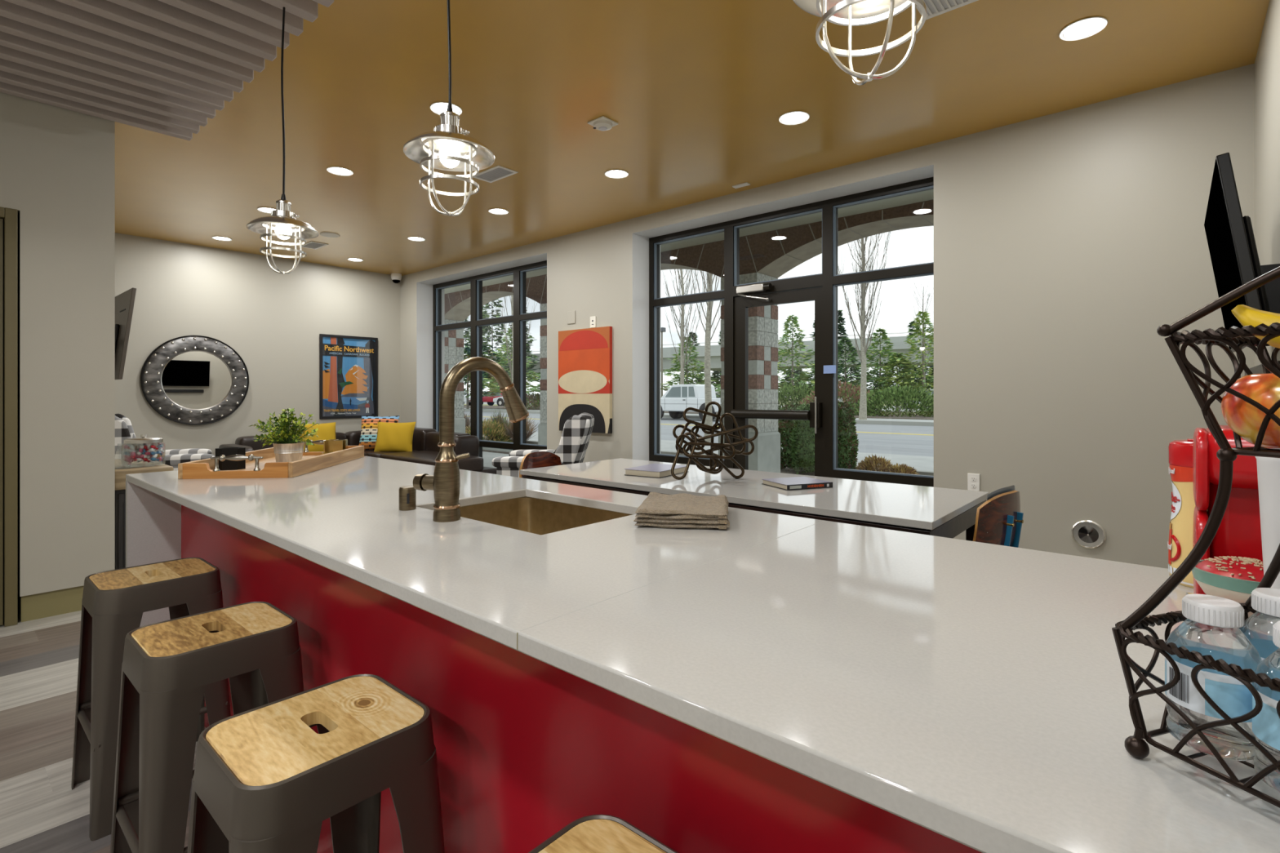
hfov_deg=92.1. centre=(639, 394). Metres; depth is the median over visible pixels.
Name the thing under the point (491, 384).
fir tree
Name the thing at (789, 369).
conifer
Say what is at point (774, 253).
wall
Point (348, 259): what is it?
recessed light
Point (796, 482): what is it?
book
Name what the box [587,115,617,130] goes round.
sensor
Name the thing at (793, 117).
recessed light
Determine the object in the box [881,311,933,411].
fir tree
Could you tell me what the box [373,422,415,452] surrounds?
cushion
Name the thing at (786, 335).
fir tree
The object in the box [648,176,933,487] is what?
window
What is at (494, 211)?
recessed light
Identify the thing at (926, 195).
ceiling
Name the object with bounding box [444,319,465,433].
column
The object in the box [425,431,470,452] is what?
cushion
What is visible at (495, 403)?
car park
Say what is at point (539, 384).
fir tree
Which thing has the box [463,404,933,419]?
bed
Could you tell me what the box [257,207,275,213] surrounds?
recessed light
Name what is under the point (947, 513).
table
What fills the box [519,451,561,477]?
chair
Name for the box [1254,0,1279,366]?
wall
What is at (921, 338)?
bare tree
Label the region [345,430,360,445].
armrest
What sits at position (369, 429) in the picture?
cushion
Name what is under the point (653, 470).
book
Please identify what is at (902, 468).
dry shrub
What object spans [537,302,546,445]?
column
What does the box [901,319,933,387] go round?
conifer
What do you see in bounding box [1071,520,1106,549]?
vent cap
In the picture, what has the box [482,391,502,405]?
car
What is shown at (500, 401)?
car
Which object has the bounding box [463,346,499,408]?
fir tree
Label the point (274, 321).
wall
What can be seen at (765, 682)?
countertop
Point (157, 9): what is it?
ceiling slat
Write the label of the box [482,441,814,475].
planting bed
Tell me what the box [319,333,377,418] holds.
framed poster
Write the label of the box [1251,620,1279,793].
water bottle
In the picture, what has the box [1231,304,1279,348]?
banana
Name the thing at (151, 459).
candy
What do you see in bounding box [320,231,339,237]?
ceiling speaker
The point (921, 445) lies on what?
road
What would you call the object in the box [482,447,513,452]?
wall
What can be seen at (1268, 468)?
cup
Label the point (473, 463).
seat cushion
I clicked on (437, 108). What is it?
recessed light
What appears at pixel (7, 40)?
ceiling slat
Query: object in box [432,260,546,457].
window
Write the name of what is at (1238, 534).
coffee maker
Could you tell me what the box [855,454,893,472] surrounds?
dry shrub
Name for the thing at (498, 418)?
shrub
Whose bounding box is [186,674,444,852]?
bar stool
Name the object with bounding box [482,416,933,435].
lane line
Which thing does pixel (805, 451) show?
clipped shrub
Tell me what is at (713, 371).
conifer
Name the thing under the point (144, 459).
candy
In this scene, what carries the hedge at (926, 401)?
on the bed at (917, 417)
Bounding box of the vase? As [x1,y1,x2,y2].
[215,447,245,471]
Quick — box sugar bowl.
[1191,555,1263,617]
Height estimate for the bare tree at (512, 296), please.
10.934 m
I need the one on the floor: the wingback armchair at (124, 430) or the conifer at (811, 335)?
the wingback armchair at (124, 430)
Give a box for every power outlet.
[590,315,595,328]
[967,473,979,491]
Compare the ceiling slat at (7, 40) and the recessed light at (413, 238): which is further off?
the recessed light at (413, 238)
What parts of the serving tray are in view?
panel, handle, handle, panel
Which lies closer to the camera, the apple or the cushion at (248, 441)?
the apple
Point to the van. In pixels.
(677, 397)
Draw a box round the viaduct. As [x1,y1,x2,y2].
[464,331,933,391]
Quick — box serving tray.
[177,440,364,479]
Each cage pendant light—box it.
[246,6,319,274]
[403,0,494,216]
[792,0,926,84]
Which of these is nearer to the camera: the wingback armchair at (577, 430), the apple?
the apple
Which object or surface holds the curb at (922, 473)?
attached to the planting bed at (791, 471)
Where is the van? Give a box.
[660,384,720,419]
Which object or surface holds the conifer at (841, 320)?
on the ground
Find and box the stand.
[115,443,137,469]
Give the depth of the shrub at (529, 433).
15.00 m
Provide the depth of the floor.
2.16 m
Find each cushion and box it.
[235,435,291,450]
[297,422,336,452]
[297,431,346,439]
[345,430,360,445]
[358,415,399,449]
[364,449,416,457]
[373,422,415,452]
[379,450,483,471]
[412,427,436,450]
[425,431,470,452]
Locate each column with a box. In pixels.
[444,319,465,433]
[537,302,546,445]
[718,272,780,472]
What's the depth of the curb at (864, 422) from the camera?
25.40 m
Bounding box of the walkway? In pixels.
[482,451,509,468]
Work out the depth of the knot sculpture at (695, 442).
3.29 m
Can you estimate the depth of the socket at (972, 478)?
4.34 m
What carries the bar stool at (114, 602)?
on the floor
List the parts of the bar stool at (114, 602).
leg, foot rail, foot rail, leg, seat frame, seat, foot rail, leg, leg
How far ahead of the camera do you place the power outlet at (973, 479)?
4.34 m
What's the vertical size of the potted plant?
0.237 m
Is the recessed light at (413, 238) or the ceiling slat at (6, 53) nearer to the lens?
the ceiling slat at (6, 53)
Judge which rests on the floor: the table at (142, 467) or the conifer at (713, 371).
the table at (142, 467)
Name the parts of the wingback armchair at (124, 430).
arm, arm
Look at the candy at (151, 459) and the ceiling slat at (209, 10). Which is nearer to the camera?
the ceiling slat at (209, 10)
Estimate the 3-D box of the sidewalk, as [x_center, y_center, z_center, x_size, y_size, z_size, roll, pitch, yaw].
[6.294,1.308,30.194,150.000,0.425,2.500,0,0,41]
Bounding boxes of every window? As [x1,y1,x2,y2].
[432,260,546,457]
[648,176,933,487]
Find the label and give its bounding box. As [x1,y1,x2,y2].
[1168,480,1195,588]
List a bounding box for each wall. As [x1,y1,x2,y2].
[0,92,115,622]
[115,232,399,456]
[400,63,1254,568]
[444,199,933,320]
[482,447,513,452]
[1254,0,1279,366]
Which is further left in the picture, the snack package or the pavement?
the pavement
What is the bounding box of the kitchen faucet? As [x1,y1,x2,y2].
[413,356,528,522]
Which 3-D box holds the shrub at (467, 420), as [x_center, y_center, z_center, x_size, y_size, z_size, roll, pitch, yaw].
[-4.867,0.764,16.572,1.232,0.954,1.154,0,0,9]
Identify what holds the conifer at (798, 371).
on the ground
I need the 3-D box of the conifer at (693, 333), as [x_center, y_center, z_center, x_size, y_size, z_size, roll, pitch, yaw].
[9.191,-4.655,103.300,6.304,11.752,6.769,0,0,41]
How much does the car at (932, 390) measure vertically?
1.480 m
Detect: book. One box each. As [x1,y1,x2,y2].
[624,463,688,478]
[761,476,832,490]
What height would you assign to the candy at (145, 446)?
0.037 m
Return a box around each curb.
[464,408,933,426]
[482,437,933,475]
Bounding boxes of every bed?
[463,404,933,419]
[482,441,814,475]
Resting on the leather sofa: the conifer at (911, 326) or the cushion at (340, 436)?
the cushion at (340, 436)
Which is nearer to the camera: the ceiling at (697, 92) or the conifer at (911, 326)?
the ceiling at (697, 92)
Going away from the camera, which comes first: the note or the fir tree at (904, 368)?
the note
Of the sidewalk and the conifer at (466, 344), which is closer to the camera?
the sidewalk
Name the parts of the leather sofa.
arm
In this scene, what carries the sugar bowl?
on the coffee maker
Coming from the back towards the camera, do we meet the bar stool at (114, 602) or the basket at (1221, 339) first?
the bar stool at (114, 602)
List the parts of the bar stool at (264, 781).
leg, leg, seat, leg, leg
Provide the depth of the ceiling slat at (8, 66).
3.24 m
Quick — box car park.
[464,402,919,412]
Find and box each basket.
[1111,266,1279,808]
[1164,331,1279,457]
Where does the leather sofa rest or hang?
on the floor
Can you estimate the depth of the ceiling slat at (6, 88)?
3.46 m
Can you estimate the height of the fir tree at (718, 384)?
4.699 m
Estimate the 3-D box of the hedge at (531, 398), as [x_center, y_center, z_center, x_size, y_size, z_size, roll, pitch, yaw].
[-7.474,0.478,44.852,7.179,1.266,2.825,0,0,41]
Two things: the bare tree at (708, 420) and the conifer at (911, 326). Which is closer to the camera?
the bare tree at (708, 420)
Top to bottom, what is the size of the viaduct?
8.400 m
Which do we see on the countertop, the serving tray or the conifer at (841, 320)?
the serving tray
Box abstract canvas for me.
[558,326,612,433]
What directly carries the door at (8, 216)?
in the wall at (57, 164)
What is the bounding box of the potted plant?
[249,408,320,462]
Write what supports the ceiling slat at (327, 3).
hanging from the trim
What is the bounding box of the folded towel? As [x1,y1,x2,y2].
[633,492,729,528]
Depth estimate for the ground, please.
62.06 m
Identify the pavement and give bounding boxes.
[482,431,933,471]
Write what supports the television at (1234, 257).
attached to the wall at (1267, 62)
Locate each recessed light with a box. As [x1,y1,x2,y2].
[211,235,231,240]
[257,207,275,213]
[326,166,353,175]
[346,257,363,261]
[407,236,425,240]
[430,102,462,115]
[488,208,508,214]
[604,169,628,178]
[778,111,809,124]
[1058,16,1107,40]
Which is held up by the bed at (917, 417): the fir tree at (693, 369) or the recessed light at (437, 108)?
the fir tree at (693, 369)
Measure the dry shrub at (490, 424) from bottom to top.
0.679 m
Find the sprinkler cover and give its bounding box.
[732,182,750,188]
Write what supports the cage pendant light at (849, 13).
hanging from the ceiling at (697, 92)
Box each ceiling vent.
[298,240,328,248]
[473,164,518,182]
[915,0,977,19]
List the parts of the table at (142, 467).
door, door panel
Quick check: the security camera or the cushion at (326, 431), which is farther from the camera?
the security camera
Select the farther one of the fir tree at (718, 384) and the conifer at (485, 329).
the conifer at (485, 329)
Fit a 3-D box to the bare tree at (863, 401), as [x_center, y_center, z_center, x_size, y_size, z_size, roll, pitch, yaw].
[9.454,-5.747,26.460,2.923,13.706,2.889,0,0,41]
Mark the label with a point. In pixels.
(1180, 531)
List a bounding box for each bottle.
[1164,594,1262,761]
[1239,587,1279,660]
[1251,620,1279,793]
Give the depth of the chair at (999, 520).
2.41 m
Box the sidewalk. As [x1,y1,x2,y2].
[463,408,933,422]
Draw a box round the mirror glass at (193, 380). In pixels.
[161,351,231,408]
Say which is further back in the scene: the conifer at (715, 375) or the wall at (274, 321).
the conifer at (715, 375)
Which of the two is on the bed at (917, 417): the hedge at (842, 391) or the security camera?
the hedge at (842, 391)
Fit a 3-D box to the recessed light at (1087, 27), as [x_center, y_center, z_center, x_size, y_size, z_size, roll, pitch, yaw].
[2.226,-1.836,3.102,0.200,0.008,0.200,0,0,41]
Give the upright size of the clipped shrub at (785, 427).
1.103 m
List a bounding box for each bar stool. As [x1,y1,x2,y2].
[71,557,231,841]
[110,601,303,852]
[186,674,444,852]
[528,814,677,852]
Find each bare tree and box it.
[501,295,536,382]
[660,269,706,384]
[690,269,720,442]
[837,231,891,419]
[911,275,933,385]
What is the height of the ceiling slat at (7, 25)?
0.145 m
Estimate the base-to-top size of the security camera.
0.140 m
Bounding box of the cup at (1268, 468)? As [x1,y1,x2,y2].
[1254,456,1279,589]
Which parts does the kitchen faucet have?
handle, lever, spout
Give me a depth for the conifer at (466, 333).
105.24 m
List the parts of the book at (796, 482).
spine panel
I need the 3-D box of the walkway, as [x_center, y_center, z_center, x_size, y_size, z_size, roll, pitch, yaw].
[-1.730,1.356,10.226,32.000,0.230,2.600,0,0,41]
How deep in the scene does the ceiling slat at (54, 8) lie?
2.74 m
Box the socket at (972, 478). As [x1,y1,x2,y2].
[970,476,976,481]
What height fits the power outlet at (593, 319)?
0.125 m
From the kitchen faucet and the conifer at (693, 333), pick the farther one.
the conifer at (693, 333)
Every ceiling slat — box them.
[0,0,243,92]
[0,15,233,102]
[0,31,224,110]
[0,44,215,118]
[0,57,207,126]
[0,70,199,133]
[0,81,192,140]
[4,0,253,82]
[55,0,264,71]
[106,0,276,61]
[158,0,289,48]
[209,0,302,35]
[261,0,318,22]
[312,0,333,7]
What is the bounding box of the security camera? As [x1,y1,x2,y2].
[391,273,401,283]
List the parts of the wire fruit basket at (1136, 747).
support arm, handle, support arm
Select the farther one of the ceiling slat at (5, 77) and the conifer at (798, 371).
the conifer at (798, 371)
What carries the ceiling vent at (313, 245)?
in the ceiling at (697, 92)
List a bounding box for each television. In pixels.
[115,287,136,379]
[1204,152,1279,351]
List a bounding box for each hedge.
[502,392,540,409]
[777,382,814,410]
[799,380,882,414]
[853,383,933,417]
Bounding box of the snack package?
[1167,438,1195,588]
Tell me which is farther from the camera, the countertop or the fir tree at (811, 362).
the fir tree at (811, 362)
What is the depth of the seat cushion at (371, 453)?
8.30 m
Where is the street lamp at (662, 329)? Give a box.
[660,327,666,396]
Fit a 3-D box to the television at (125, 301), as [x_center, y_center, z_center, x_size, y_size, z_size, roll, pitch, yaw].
[-5.225,-0.540,5.806,1.500,0.817,0.510,0,0,41]
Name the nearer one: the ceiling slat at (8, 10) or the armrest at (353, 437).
the ceiling slat at (8, 10)
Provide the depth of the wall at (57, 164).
3.41 m
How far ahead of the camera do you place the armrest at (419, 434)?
8.70 m
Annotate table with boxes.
[115,459,173,569]
[520,457,989,541]
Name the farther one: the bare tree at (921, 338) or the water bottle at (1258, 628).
the bare tree at (921, 338)
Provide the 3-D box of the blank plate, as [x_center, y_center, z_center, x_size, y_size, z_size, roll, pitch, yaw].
[-0.786,-0.879,7.060,0.130,0.145,0.012,0,0,41]
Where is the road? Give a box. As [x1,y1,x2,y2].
[464,411,933,457]
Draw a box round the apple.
[1221,373,1279,448]
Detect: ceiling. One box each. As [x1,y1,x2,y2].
[115,0,1269,275]
[444,189,933,293]
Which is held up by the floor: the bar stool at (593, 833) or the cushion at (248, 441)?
the bar stool at (593, 833)
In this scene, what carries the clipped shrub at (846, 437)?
on the planting bed at (791, 471)
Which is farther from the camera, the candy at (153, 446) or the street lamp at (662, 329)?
the street lamp at (662, 329)
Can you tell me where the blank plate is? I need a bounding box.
[567,310,575,324]
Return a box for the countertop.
[125,456,1279,852]
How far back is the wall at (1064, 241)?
4.07 m
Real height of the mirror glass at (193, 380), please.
0.724 m
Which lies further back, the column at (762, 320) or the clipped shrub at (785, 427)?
the clipped shrub at (785, 427)
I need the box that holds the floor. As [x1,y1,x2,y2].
[0,593,205,852]
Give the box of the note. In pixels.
[823,364,835,373]
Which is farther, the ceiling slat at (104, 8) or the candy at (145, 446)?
the candy at (145, 446)
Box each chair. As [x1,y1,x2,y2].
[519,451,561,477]
[973,485,1023,547]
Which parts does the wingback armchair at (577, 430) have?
arm, arm, backrest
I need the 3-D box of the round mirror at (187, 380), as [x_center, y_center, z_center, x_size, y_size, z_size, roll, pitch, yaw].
[-5.433,-0.172,7.584,0.052,1.102,1.102,0,0,43]
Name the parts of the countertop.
panel, air gap cap, panel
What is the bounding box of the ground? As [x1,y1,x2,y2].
[463,396,929,414]
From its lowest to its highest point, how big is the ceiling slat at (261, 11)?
0.145 m
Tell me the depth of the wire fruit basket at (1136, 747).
0.49 m
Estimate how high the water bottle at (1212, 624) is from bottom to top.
0.117 m
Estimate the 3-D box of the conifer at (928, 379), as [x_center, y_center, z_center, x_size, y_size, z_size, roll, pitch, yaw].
[42.077,-4.244,86.409,5.281,10.929,5.412,0,0,41]
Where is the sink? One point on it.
(531, 515)
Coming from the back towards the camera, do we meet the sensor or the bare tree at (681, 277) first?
the bare tree at (681, 277)
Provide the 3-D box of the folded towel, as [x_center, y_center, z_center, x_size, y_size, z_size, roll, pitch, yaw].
[0.110,0.282,1.525,0.222,0.047,0.262,0,0,8]
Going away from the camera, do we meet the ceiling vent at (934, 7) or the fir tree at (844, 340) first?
the ceiling vent at (934, 7)
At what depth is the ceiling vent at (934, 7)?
2.92 m
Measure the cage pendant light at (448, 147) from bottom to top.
1.317 m
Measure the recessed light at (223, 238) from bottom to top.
0.008 m
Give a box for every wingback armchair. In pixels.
[115,413,215,471]
[492,412,594,477]
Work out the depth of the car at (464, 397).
57.55 m
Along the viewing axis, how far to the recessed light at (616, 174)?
5.15 m
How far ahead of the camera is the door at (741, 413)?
5.70 m
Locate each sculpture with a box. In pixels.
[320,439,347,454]
[671,401,758,479]
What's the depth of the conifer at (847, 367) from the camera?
100.85 m
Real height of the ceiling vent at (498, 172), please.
0.009 m
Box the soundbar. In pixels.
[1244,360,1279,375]
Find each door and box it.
[0,206,17,626]
[730,283,822,476]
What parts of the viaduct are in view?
rail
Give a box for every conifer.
[462,317,484,383]
[463,306,497,382]
[482,298,510,383]
[500,312,540,382]
[678,331,704,384]
[710,370,719,389]
[711,330,721,386]
[778,340,808,398]
[779,368,802,400]
[808,319,814,340]
[837,310,848,339]
[841,367,860,386]
[868,366,896,401]
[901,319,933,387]
[924,365,933,389]
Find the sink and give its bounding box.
[459,497,629,535]
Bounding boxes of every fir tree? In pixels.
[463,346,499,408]
[482,328,540,393]
[530,374,540,394]
[660,337,720,396]
[711,373,720,397]
[777,315,814,406]
[800,357,856,397]
[813,336,877,397]
[849,328,910,411]
[870,352,928,413]
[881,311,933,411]
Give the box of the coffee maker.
[1192,425,1262,595]
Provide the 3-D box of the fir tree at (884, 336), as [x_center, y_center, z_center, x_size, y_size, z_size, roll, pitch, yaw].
[15.146,-1.460,38.609,4.588,5.361,4.361,0,0,6]
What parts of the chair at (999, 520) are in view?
post, post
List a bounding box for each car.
[463,391,470,405]
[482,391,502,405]
[493,390,540,406]
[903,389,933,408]
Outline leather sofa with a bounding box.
[218,427,496,474]
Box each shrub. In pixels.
[463,408,470,432]
[465,417,512,442]
[484,409,511,441]
[500,415,537,441]
[777,403,803,471]
[789,403,814,474]
[837,400,859,469]
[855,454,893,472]
[885,462,919,475]
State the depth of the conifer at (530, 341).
90.28 m
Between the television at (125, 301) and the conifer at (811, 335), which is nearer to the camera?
the television at (125, 301)
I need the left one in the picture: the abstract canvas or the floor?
the floor
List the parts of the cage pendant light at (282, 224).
lamp shade, cord, bulb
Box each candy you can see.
[142,457,150,462]
[143,444,148,450]
[150,444,158,449]
[150,457,159,461]
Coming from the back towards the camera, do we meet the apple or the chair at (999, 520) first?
the chair at (999, 520)
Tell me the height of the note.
0.070 m
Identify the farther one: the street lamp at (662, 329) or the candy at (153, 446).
the street lamp at (662, 329)
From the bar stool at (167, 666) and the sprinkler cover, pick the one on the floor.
the bar stool at (167, 666)
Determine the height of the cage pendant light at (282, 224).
1.350 m
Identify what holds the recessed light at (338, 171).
in the ceiling at (697, 92)
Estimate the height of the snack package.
0.234 m
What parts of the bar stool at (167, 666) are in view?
leg, foot rail, foot rail, leg, foot rail, seat frame, seat, leg, leg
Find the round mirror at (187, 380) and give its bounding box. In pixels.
[140,335,248,425]

